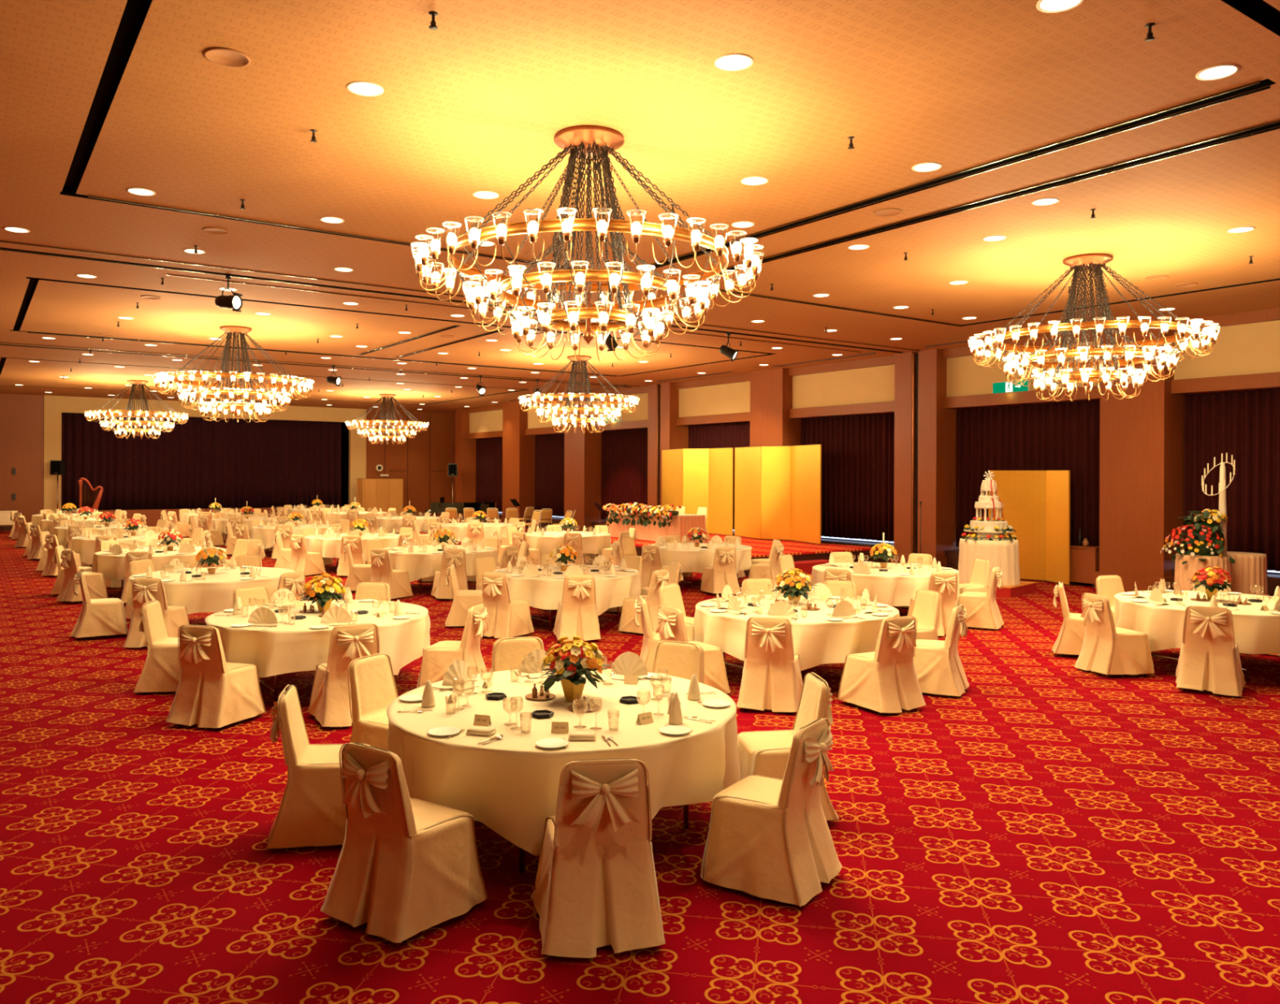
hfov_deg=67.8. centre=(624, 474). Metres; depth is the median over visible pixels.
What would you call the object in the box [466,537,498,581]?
banquet chair
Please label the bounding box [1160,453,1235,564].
floral arrangement
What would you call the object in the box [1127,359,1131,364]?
socket
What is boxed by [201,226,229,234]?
ceiling speaker
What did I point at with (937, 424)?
pillar
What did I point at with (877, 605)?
plate
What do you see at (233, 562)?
napkin
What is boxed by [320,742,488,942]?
banquet chair
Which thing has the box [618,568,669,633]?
banquet chair
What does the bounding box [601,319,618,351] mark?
spotlight
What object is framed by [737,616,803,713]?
banquet chair
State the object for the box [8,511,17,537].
banquet chair
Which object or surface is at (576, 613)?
banquet chair
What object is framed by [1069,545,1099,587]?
base cabinet
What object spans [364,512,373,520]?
banquet chair
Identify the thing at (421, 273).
socket
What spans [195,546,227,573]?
flower arrangement
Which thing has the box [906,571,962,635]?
banquet chair
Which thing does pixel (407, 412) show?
trim
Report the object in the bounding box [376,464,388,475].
bell
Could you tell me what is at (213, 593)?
tablecloth
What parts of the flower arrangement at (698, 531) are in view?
pot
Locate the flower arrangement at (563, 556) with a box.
[549,545,582,571]
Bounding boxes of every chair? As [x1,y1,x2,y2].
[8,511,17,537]
[11,512,22,539]
[13,517,28,546]
[22,522,32,555]
[26,524,60,559]
[35,531,71,570]
[40,509,53,513]
[41,534,82,575]
[42,512,56,519]
[45,514,58,519]
[50,545,92,594]
[52,517,68,534]
[56,550,108,601]
[58,520,75,548]
[66,524,85,549]
[71,570,128,637]
[80,528,98,566]
[90,511,102,518]
[94,535,116,552]
[99,540,124,587]
[114,509,121,517]
[117,519,131,524]
[119,510,127,519]
[120,551,152,603]
[123,577,189,647]
[124,559,155,618]
[128,524,145,533]
[132,513,141,521]
[133,600,181,693]
[137,515,146,524]
[144,526,160,533]
[155,519,167,530]
[160,510,180,526]
[161,533,178,546]
[165,624,266,729]
[166,511,190,537]
[167,520,174,533]
[176,537,193,546]
[179,508,191,533]
[187,515,196,538]
[191,527,203,546]
[196,548,222,568]
[197,511,212,529]
[197,516,224,546]
[200,529,211,546]
[214,513,227,540]
[222,508,231,512]
[224,517,249,546]
[224,521,235,554]
[226,538,250,567]
[232,586,270,608]
[235,524,266,557]
[235,555,262,567]
[240,511,252,517]
[249,512,266,538]
[250,520,273,551]
[253,508,261,512]
[255,542,264,559]
[266,684,370,848]
[270,506,277,517]
[271,524,293,558]
[273,530,291,568]
[275,506,285,516]
[276,515,288,524]
[276,571,305,600]
[284,504,292,515]
[288,534,325,575]
[291,519,306,524]
[302,528,333,564]
[304,514,309,524]
[306,506,319,524]
[306,509,315,524]
[307,622,380,728]
[315,510,333,524]
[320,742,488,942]
[323,507,333,518]
[328,523,342,533]
[337,535,365,576]
[338,519,350,533]
[341,506,350,511]
[342,543,371,591]
[346,511,359,532]
[347,653,398,750]
[351,526,369,562]
[352,513,357,524]
[354,582,391,601]
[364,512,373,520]
[365,515,387,533]
[366,538,383,564]
[370,548,413,599]
[386,510,396,533]
[396,533,413,546]
[397,511,412,534]
[398,527,412,534]
[401,515,416,544]
[412,520,427,546]
[416,537,440,581]
[417,603,488,688]
[426,518,436,533]
[426,529,433,537]
[429,522,454,545]
[431,549,468,599]
[438,515,448,524]
[440,511,450,520]
[444,563,482,626]
[445,507,457,522]
[457,513,462,523]
[463,507,475,522]
[465,517,479,522]
[466,523,484,545]
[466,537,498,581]
[475,555,497,590]
[481,572,533,638]
[486,507,502,522]
[491,636,544,671]
[493,528,512,562]
[496,545,518,569]
[497,541,529,566]
[499,517,519,542]
[500,521,525,545]
[506,507,518,523]
[506,526,517,545]
[511,531,541,565]
[518,506,533,530]
[525,510,541,526]
[530,519,537,532]
[530,758,665,957]
[537,508,551,531]
[540,553,564,564]
[546,524,558,531]
[552,510,572,530]
[552,574,600,640]
[558,533,584,564]
[559,509,576,531]
[582,525,608,560]
[594,515,608,527]
[601,530,630,565]
[605,555,642,612]
[610,541,642,568]
[611,527,636,546]
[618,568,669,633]
[621,537,641,557]
[633,595,689,672]
[640,545,670,587]
[640,560,683,595]
[651,640,704,684]
[655,604,730,693]
[658,583,694,640]
[662,534,690,576]
[675,506,684,513]
[696,506,710,538]
[700,546,741,594]
[700,718,842,906]
[723,535,745,577]
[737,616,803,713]
[737,672,839,820]
[741,578,773,595]
[748,539,781,578]
[749,542,784,586]
[777,554,810,595]
[823,580,857,599]
[824,568,862,599]
[829,551,853,563]
[837,616,925,714]
[898,553,932,608]
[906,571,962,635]
[911,589,942,639]
[913,604,968,697]
[957,566,1004,629]
[959,558,991,594]
[1051,581,1085,657]
[1074,592,1154,678]
[1096,575,1124,626]
[1175,605,1245,697]
[1192,577,1231,591]
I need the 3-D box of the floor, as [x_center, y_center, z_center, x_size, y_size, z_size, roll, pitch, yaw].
[-4.085,2.134,18.460,22.300,0.100,57.000,0,0,-35]
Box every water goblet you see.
[460,681,475,706]
[502,698,517,724]
[572,700,587,727]
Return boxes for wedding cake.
[960,470,1017,542]
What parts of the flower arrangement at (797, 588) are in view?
pot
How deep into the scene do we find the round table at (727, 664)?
9.89 m
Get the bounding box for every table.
[0,511,17,527]
[258,675,277,702]
[322,557,337,573]
[410,578,475,594]
[478,804,688,873]
[530,606,619,631]
[608,511,705,542]
[678,572,737,589]
[722,652,743,668]
[958,537,1020,586]
[1151,653,1279,682]
[1173,552,1231,591]
[1226,551,1267,595]
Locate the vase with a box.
[1082,537,1088,546]
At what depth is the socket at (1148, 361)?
11.16 m
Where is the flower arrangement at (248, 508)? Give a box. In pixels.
[240,501,253,518]
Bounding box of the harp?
[78,477,103,511]
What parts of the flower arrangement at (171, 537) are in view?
pot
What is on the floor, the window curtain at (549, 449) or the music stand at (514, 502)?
the music stand at (514, 502)
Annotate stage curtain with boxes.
[61,412,212,509]
[211,417,341,506]
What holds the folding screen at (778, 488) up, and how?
on the stage platform at (800, 551)
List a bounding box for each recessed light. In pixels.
[3,226,30,232]
[75,274,97,278]
[117,316,133,319]
[126,187,155,195]
[182,248,205,253]
[218,287,237,291]
[254,312,271,315]
[320,216,344,223]
[333,267,353,271]
[342,302,359,305]
[346,80,383,96]
[397,331,411,333]
[449,314,465,316]
[472,191,498,199]
[477,240,495,246]
[714,53,753,71]
[731,221,755,227]
[741,176,768,185]
[751,320,764,322]
[812,293,829,297]
[847,244,869,249]
[893,306,909,308]
[911,162,942,172]
[948,280,968,284]
[961,316,977,319]
[982,235,1006,241]
[1031,197,1059,205]
[1036,0,1084,13]
[1158,307,1176,311]
[1195,63,1239,80]
[1227,226,1255,232]
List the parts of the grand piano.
lid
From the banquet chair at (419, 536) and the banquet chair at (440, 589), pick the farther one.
the banquet chair at (419, 536)
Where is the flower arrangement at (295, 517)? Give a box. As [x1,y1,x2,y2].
[286,511,304,526]
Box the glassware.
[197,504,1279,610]
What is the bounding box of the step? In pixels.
[793,559,829,575]
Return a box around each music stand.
[510,498,520,509]
[593,502,604,524]
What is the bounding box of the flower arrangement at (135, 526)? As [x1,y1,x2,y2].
[123,518,144,535]
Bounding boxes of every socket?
[416,263,422,271]
[417,270,422,277]
[421,257,427,265]
[422,275,428,283]
[431,250,438,259]
[433,281,438,288]
[447,286,452,293]
[448,244,455,253]
[463,291,468,298]
[468,302,474,310]
[470,307,475,315]
[471,240,477,248]
[475,296,481,304]
[480,311,484,319]
[490,291,497,300]
[495,316,500,324]
[497,235,505,245]
[513,287,519,296]
[513,331,519,338]
[516,335,521,342]
[522,327,528,335]
[528,338,533,346]
[529,233,536,242]
[542,284,549,293]
[542,324,548,332]
[547,342,553,349]
[563,231,570,241]
[569,322,576,330]
[572,343,577,351]
[577,284,582,293]
[598,232,605,241]
[598,343,604,351]
[600,323,606,331]
[610,284,617,293]
[622,342,628,349]
[627,324,634,333]
[632,234,639,244]
[642,287,648,296]
[642,340,648,347]
[647,328,653,336]
[654,337,659,344]
[657,332,662,340]
[664,237,671,246]
[666,320,671,327]
[669,291,675,299]
[684,316,688,324]
[688,296,694,304]
[693,241,699,250]
[696,311,701,319]
[699,301,705,309]
[702,306,707,315]
[711,293,715,300]
[715,247,722,256]
[726,288,732,296]
[733,253,740,262]
[739,284,745,291]
[746,259,751,267]
[748,278,753,285]
[751,266,757,274]
[752,272,758,279]
[998,341,1002,346]
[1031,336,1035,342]
[1052,334,1056,339]
[1058,361,1063,366]
[1074,333,1078,337]
[1081,360,1085,364]
[1097,331,1102,337]
[1103,381,1108,386]
[1105,359,1109,364]
[1120,330,1124,336]
[1121,381,1126,386]
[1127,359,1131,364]
[1133,382,1137,386]
[1142,330,1146,336]
[1146,359,1151,364]
[1160,360,1164,365]
[1162,330,1167,336]
[1168,362,1173,367]
[1179,331,1184,337]
[1193,333,1198,338]
[1203,334,1208,340]
[1209,337,1213,342]
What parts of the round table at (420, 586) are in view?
leg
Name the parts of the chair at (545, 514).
seat, backrest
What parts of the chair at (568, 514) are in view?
backrest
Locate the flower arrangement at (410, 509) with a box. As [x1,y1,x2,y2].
[403,501,417,515]
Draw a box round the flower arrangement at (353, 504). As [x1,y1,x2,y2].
[348,497,360,509]
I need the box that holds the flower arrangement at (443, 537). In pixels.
[432,528,457,549]
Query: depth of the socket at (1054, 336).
11.04 m
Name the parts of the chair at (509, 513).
backrest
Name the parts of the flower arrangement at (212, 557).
pot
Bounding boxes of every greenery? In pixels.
[960,534,1016,542]
[963,527,1017,534]
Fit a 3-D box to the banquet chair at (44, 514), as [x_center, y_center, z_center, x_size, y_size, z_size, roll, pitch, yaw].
[-17.550,1.597,29.244,0.603,0.819,0.610,0,0,-8]
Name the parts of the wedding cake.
plate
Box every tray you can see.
[298,609,318,613]
[524,692,555,700]
[568,703,599,712]
[801,607,820,610]
[1190,598,1209,600]
[1231,601,1251,604]
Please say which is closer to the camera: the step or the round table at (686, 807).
the round table at (686, 807)
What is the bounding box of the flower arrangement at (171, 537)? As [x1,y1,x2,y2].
[156,529,184,551]
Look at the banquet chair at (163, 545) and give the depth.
19.41 m
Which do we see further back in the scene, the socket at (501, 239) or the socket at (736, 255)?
the socket at (736, 255)
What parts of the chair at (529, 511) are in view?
backrest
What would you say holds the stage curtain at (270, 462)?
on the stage
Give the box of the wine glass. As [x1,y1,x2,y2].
[452,680,465,709]
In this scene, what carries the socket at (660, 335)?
attached to the chandelier at (583, 141)
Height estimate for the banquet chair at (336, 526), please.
0.819 m
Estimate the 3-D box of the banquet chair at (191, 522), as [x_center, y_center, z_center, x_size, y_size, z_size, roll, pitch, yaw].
[-12.462,1.618,27.944,0.618,0.819,0.601,0,0,-11]
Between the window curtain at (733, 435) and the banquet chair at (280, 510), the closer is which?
the window curtain at (733, 435)
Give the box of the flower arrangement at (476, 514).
[471,511,487,523]
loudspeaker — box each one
[49,460,65,475]
[448,463,457,475]
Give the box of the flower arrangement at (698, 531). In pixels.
[685,527,707,546]
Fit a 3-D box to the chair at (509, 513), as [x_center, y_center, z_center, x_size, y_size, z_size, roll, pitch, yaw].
[-3.934,1.635,33.450,0.430,0.900,0.566,0,0,0]
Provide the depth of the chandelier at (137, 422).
28.63 m
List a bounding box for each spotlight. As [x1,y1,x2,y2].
[214,274,242,312]
[326,365,341,386]
[475,375,485,395]
[533,379,542,395]
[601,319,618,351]
[719,332,739,362]
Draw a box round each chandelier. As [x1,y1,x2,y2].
[84,380,188,439]
[152,325,314,422]
[345,394,428,444]
[410,124,764,361]
[518,355,639,433]
[968,253,1220,401]
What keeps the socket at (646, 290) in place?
attached to the chandelier at (583, 141)
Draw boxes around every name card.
[293,600,303,606]
[376,610,384,617]
[447,690,459,702]
[473,714,491,726]
[482,676,493,688]
[551,721,568,733]
[623,675,638,684]
[635,711,653,724]
[740,595,749,601]
[819,595,828,600]
[1173,589,1182,594]
[1260,604,1268,611]
[1271,595,1279,601]
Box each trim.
[0,240,920,351]
[0,248,902,353]
[0,342,635,386]
[0,344,631,387]
[26,332,613,376]
[44,395,366,513]
[88,195,960,325]
[166,274,861,352]
[356,325,453,355]
[384,411,385,478]
[394,329,497,358]
[407,412,408,489]
[429,413,430,516]
[479,512,502,522]
[526,517,564,530]
[575,385,627,392]
[591,521,608,531]
[643,80,1260,267]
[654,85,1271,268]
[657,371,732,382]
[657,385,659,505]
[659,437,660,502]
[720,126,1279,274]
[726,119,1279,269]
[772,352,875,367]
[821,538,893,563]
[911,353,915,553]
[915,353,918,553]
[924,338,985,347]
[944,550,1092,586]
[1172,568,1279,596]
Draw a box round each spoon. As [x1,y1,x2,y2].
[397,710,423,712]
[482,736,502,744]
[606,737,618,746]
[691,715,715,721]
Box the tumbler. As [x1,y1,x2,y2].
[520,712,532,733]
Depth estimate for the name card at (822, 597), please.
10.42 m
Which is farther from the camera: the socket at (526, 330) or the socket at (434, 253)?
the socket at (526, 330)
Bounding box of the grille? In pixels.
[50,461,60,474]
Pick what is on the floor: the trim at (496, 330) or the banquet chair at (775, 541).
the banquet chair at (775, 541)
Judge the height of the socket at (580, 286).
0.061 m
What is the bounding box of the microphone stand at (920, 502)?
[919,501,921,553]
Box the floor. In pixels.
[0,521,1279,1003]
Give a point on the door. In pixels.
(20, 455)
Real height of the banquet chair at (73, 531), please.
0.819 m
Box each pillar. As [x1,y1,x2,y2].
[453,408,475,522]
[501,401,535,528]
[561,393,605,531]
[647,382,688,510]
[750,368,801,446]
[889,348,959,567]
[1094,320,1184,591]
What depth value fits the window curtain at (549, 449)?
35.80 m
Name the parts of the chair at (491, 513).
backrest, seat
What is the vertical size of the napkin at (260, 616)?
0.167 m
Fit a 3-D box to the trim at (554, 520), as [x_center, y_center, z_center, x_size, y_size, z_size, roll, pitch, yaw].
[-2.602,1.870,35.353,0.550,0.440,3.320,0,0,-35]
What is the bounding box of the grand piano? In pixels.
[425,497,497,522]
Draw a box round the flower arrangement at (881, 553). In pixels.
[867,533,898,568]
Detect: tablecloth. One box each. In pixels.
[31,513,91,526]
[40,518,122,534]
[53,524,147,544]
[71,533,163,564]
[91,546,227,579]
[126,566,294,614]
[180,512,240,529]
[204,600,430,677]
[210,517,276,537]
[251,524,329,549]
[287,507,341,519]
[304,533,399,561]
[324,511,387,524]
[376,515,439,533]
[386,545,497,582]
[386,668,740,856]
[441,522,513,541]
[492,564,640,615]
[525,531,611,555]
[648,542,752,573]
[693,595,899,671]
[808,562,959,606]
[1114,590,1279,653]
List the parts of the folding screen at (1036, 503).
panel, frame, panel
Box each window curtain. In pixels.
[475,437,502,511]
[534,433,564,516]
[600,428,648,519]
[688,422,750,529]
[801,413,894,542]
[955,400,1099,546]
[1182,388,1279,571]
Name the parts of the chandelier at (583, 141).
lamp shade, bulb, lamp shade, lamp shade, bulb, bulb, lamp arm, lamp arm, bulb, lamp shade, lamp shade, bulb, lamp arm, lamp arm, lamp arm, lamp shade, lamp arm, bulb, lamp shade, bulb, lamp arm, lamp arm, bulb, bulb, lamp shade, lamp shade, bulb, lamp shade, bulb, bulb, lamp arm, lamp arm, bulb, lamp arm, lamp arm, bulb, lamp shade, lamp arm, bulb, lamp shade, bulb, lamp arm, lamp arm, lamp arm, chain, chain, bulb, lamp shade, bulb, lamp shade, lamp shade, bulb, bulb, chain, lamp shade, bulb, lamp arm, lamp arm, bulb, bulb, lamp arm, lamp shade, bulb, chain, lamp arm, lamp arm, chain, bulb, lamp arm, lamp shade, bulb, bulb, lamp shade, chain, chain, chain, bulb, lamp arm, lamp arm, lamp arm, chain, chain, chain, chain, chain, chain, chain, lamp shade, bulb, chain, chain, lamp arm, lamp arm, chain, lamp shade, bulb, chain, chain, bulb, lamp arm, lamp arm, chain, lamp shade, bulb, lamp arm, chain, chain, chain, chain, chain, lamp arm, bulb, chain, chain, lamp arm, lamp arm, lamp arm, bulb, lamp shade, bulb, lamp shade, bulb, bulb, chain, chain, chain, chain, chain, lamp arm, chain, chain, lamp shade, bulb, chain, chain, chain, lamp arm, lamp arm, chain, chain, lamp arm, bulb, chain, lamp shade, bulb, lamp arm, chain, lamp arm, chain, lamp shade, bulb, chain, lamp arm, lamp arm, lamp shade, lamp arm, chain, bulb, bulb, bulb, lamp arm, lamp shade, chain, bulb, lamp shade, bulb, bulb, lamp shade, lamp shade, bulb, lamp arm, lamp arm, chain, lamp shade, bulb, chain, bulb, bulb, lamp shade, lamp arm, lamp arm, lamp arm, lamp arm, bulb, lamp arm, lamp arm, lamp shade, bulb, lamp shade, bulb, bulb, lamp shade, bulb, lamp shade, bulb, lamp arm, bulb, lamp arm, bulb, lamp shade, lamp arm, lamp shade, bulb, lamp arm, lamp arm, lamp shade, bulb, lamp arm, lamp arm, lamp arm, lamp shade, bulb, lamp shade, bulb, bulb, lamp shade, bulb, lamp shade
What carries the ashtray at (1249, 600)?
on the tablecloth at (1256, 631)
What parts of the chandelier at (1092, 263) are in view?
bulb, bulb, lamp arm, bulb, bulb, lamp arm, lamp arm, lamp shade, bulb, bulb, bulb, bulb, bulb, lamp arm, lamp arm, bulb, lamp arm, bulb, chain, lamp shade, lamp arm, bulb, bulb, chain, chain, lamp arm, lamp arm, bulb, chain, lamp arm, bulb, bulb, lamp shade, chain, chain, lamp arm, lamp arm, bulb, chain, bulb, chain, chain, chain, chain, bulb, chain, chain, chain, chain, bulb, chain, lamp shade, chain, lamp arm, chain, chain, chain, bulb, bulb, chain, chain, chain, chain, chain, chain, chain, lamp shade, bulb, chain, chain, chain, chain, bulb, lamp shade, bulb, chain, chain, chain, chain, chain, lamp arm, chain, lamp arm, chain, bulb, lamp shade, bulb, lamp arm, chain, lamp arm, lamp shade, bulb, lamp arm, chain, chain, bulb, lamp arm, lamp arm, bulb, chain, lamp shade, bulb, chain, lamp shade, bulb, lamp arm, lamp arm, lamp arm, bulb, lamp arm, lamp shade, lamp arm, bulb, lamp shade, bulb, lamp shade, bulb, lamp arm, bulb, lamp shade, bulb, lamp arm, lamp arm, lamp arm, bulb, lamp arm, bulb, lamp shade, lamp arm, lamp arm, lamp arm, bulb, lamp shade, bulb, lamp shade, bulb, lamp shade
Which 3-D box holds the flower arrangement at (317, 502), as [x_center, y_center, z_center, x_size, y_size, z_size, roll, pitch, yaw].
[-11.755,1.072,36.397,0.414,0.520,0.404,0,0,8]
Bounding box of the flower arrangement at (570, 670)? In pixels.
[540,635,610,701]
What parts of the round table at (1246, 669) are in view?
leg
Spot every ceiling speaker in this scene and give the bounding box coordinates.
[97,333,114,336]
[140,295,160,299]
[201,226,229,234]
[203,47,250,67]
[440,334,454,337]
[873,208,902,216]
[1145,275,1168,279]
[1174,282,1198,287]
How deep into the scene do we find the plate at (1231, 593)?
11.17 m
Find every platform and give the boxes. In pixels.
[610,533,878,576]
[959,581,1036,597]
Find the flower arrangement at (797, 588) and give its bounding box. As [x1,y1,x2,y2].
[771,568,817,604]
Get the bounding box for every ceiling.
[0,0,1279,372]
[0,0,1279,413]
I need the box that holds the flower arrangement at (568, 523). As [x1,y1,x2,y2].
[559,517,579,532]
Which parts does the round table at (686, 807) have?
leg, leg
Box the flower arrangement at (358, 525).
[349,519,368,536]
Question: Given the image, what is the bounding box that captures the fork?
[446,728,464,737]
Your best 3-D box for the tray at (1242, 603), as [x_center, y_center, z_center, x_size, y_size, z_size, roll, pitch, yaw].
[6.674,1.400,10.305,0.190,0.008,0.190,0,0,-35]
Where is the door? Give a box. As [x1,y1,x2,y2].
[0,440,35,526]
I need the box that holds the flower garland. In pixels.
[602,502,681,528]
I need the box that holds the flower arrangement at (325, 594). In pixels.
[299,572,346,612]
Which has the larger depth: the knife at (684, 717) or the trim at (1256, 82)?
the trim at (1256, 82)
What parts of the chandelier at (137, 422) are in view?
chain, chain, chain, chain, chain, chain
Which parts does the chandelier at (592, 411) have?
chain, chain, chain, chain, chain, chain, chain, chain, chain, chain, chain, chain, chain, chain, chain, chain, chain, chain, chain, chain, chain, chain, chain, chain, chain, chain, chain, chain, chain, chain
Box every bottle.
[302,602,306,611]
[532,683,537,697]
[575,693,581,709]
[806,600,809,609]
[1078,528,1081,546]
[1237,595,1241,604]
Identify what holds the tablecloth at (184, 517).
on the round table
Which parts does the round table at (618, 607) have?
leg, leg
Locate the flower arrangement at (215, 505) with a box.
[208,497,222,513]
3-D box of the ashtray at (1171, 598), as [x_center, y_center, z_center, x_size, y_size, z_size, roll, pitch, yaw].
[6.124,1.393,10.565,0.121,0.022,0.140,0,0,34]
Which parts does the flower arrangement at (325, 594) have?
pot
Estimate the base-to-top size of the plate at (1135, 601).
0.014 m
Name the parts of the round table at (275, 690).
leg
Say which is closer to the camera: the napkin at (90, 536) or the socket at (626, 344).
the socket at (626, 344)
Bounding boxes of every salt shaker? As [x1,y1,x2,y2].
[539,685,544,695]
[545,688,550,697]
[582,696,587,706]
[588,698,594,709]
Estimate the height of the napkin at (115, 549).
0.167 m
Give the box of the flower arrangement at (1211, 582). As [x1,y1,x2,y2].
[1189,566,1232,599]
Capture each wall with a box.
[0,393,453,519]
[340,422,348,506]
[452,413,455,501]
[466,404,502,439]
[469,409,502,433]
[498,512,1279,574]
[525,397,564,435]
[527,404,564,428]
[590,306,1279,431]
[593,320,1279,423]
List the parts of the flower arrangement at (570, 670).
pot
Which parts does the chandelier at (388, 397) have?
chain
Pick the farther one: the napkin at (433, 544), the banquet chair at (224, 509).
the banquet chair at (224, 509)
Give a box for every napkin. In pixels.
[48,514,54,520]
[84,521,94,528]
[84,529,88,537]
[88,531,92,538]
[106,527,111,534]
[108,518,118,524]
[109,544,122,554]
[111,530,124,538]
[133,526,146,533]
[133,539,138,549]
[142,529,155,537]
[146,565,152,577]
[147,544,154,555]
[158,526,168,534]
[164,539,180,547]
[167,558,186,571]
[177,543,195,553]
[179,568,186,581]
[190,509,196,514]
[201,538,206,548]
[222,514,228,519]
[229,508,234,514]
[230,556,236,568]
[232,595,242,614]
[248,565,256,577]
[248,607,277,626]
[250,511,260,517]
[259,520,266,526]
[269,588,296,606]
[271,518,279,525]
[284,521,295,528]
[293,519,302,524]
[320,606,352,625]
[324,530,328,537]
[326,527,337,534]
[343,586,353,603]
[346,530,359,535]
[370,508,377,513]
[377,529,385,537]
[390,540,398,550]
[394,600,402,616]
[403,539,407,547]
[408,542,413,552]
[421,680,435,707]
[431,537,436,546]
[441,659,480,690]
[459,537,471,546]
[465,725,496,736]
[468,516,478,523]
[471,520,479,523]
[472,542,476,551]
[480,540,484,548]
[506,561,512,572]
[515,555,528,568]
[518,648,551,678]
[521,564,539,576]
[527,526,532,534]
[540,528,544,535]
[556,560,563,565]
[557,524,561,532]
[564,564,583,576]
[568,731,595,740]
[592,555,609,567]
[597,525,600,533]
[609,564,615,574]
[609,651,648,679]
[614,558,626,570]
[654,538,658,546]
[657,536,666,545]
[666,692,683,724]
[672,540,677,549]
[681,535,686,543]
[687,673,701,700]
[707,540,713,550]
[711,535,723,544]
[715,591,727,608]
[720,584,739,600]
[727,595,743,613]
[734,539,739,548]
[767,600,795,618]
[772,583,779,597]
[808,582,831,599]
[828,554,839,566]
[831,600,856,617]
[852,560,871,573]
[852,588,870,604]
[857,552,863,561]
[863,595,877,613]
[900,555,905,564]
[909,563,915,574]
[931,557,937,568]
[936,561,942,571]
[1133,582,1146,597]
[1149,587,1172,604]
[1158,578,1166,593]
[1203,585,1230,595]
[1209,595,1217,607]
[1270,598,1279,611]
[1274,586,1279,597]
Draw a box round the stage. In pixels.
[61,505,343,526]
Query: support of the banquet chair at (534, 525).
on the floor
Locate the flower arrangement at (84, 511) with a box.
[77,506,93,519]
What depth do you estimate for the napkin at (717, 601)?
9.79 m
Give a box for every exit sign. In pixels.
[606,414,622,422]
[992,379,1031,393]
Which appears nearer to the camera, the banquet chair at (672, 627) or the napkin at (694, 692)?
the napkin at (694, 692)
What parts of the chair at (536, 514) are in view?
frame, backrest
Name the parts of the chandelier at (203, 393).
chain, chain, chain, chain, chain, chain, chain, chain, chain, chain, chain, chain, chain, chain, chain, chain, chain, chain, chain, chain, chain, chain, chain, chain, chain, chain, chain, chain, chain, chain, chain, chain, chain, chain, chain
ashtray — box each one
[191,574,201,577]
[240,572,249,574]
[274,608,288,613]
[290,615,306,619]
[354,610,368,614]
[485,692,506,700]
[529,709,554,719]
[619,695,639,704]
[747,603,759,606]
[826,604,836,608]
[1170,597,1182,600]
[1222,603,1237,606]
[1248,599,1262,602]
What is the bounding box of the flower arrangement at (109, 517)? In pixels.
[96,511,115,526]
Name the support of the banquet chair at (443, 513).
on the floor
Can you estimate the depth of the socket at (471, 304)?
7.58 m
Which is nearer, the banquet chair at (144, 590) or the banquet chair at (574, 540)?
the banquet chair at (144, 590)
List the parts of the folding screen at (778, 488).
panel, frame, panel, frame, panel, frame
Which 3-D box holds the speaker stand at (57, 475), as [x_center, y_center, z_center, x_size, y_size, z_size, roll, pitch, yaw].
[-20.286,1.026,34.144,0.743,1.974,0.689,0,0,-35]
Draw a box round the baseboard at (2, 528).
[0,525,12,530]
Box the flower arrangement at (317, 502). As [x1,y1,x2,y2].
[311,495,322,506]
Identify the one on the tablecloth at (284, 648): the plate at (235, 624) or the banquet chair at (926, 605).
the plate at (235, 624)
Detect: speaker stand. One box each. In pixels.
[57,475,58,508]
[452,475,457,518]
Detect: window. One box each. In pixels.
[821,536,893,542]
[1266,570,1279,573]
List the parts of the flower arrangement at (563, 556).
pot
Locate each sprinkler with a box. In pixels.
[193,245,198,253]
[240,199,245,209]
[310,128,317,142]
[428,11,438,30]
[847,136,854,149]
[903,252,908,260]
[1089,208,1096,218]
[1144,22,1155,41]
[1248,256,1253,263]
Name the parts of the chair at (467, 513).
backrest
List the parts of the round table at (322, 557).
leg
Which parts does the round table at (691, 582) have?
leg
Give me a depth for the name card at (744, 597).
10.38 m
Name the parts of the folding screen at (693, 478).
panel, panel, frame, panel, frame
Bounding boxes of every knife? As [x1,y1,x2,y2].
[397,709,432,711]
[477,734,503,743]
[601,735,610,746]
[684,716,712,723]
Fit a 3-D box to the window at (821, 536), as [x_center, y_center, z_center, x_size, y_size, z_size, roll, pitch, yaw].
[5.866,1.603,23.712,0.020,0.100,3.520,0,0,-35]
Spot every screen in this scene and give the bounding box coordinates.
[356,478,403,516]
[662,447,733,535]
[734,444,821,544]
[988,470,1070,585]
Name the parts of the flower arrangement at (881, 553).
pot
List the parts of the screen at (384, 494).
panel, panel, panel, panel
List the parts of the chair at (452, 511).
backrest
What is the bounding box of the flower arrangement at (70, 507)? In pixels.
[62,502,76,514]
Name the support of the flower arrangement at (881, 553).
on the tablecloth at (891, 588)
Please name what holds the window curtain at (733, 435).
hanging from the wall at (1261, 381)
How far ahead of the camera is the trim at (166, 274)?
15.19 m
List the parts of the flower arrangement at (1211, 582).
pot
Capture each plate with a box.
[132,574,146,577]
[161,579,173,582]
[223,608,242,611]
[231,623,250,626]
[240,577,253,579]
[308,625,328,629]
[359,599,375,602]
[392,615,410,619]
[399,693,422,701]
[427,726,460,736]
[469,675,478,681]
[535,737,568,748]
[604,574,617,577]
[644,673,669,679]
[658,725,690,734]
[698,603,715,606]
[702,699,730,707]
[709,608,725,612]
[825,617,843,621]
[830,596,844,599]
[871,613,888,616]
[872,604,888,606]
[1120,592,1134,595]
[1130,600,1147,602]
[1226,591,1241,594]
[1269,611,1279,614]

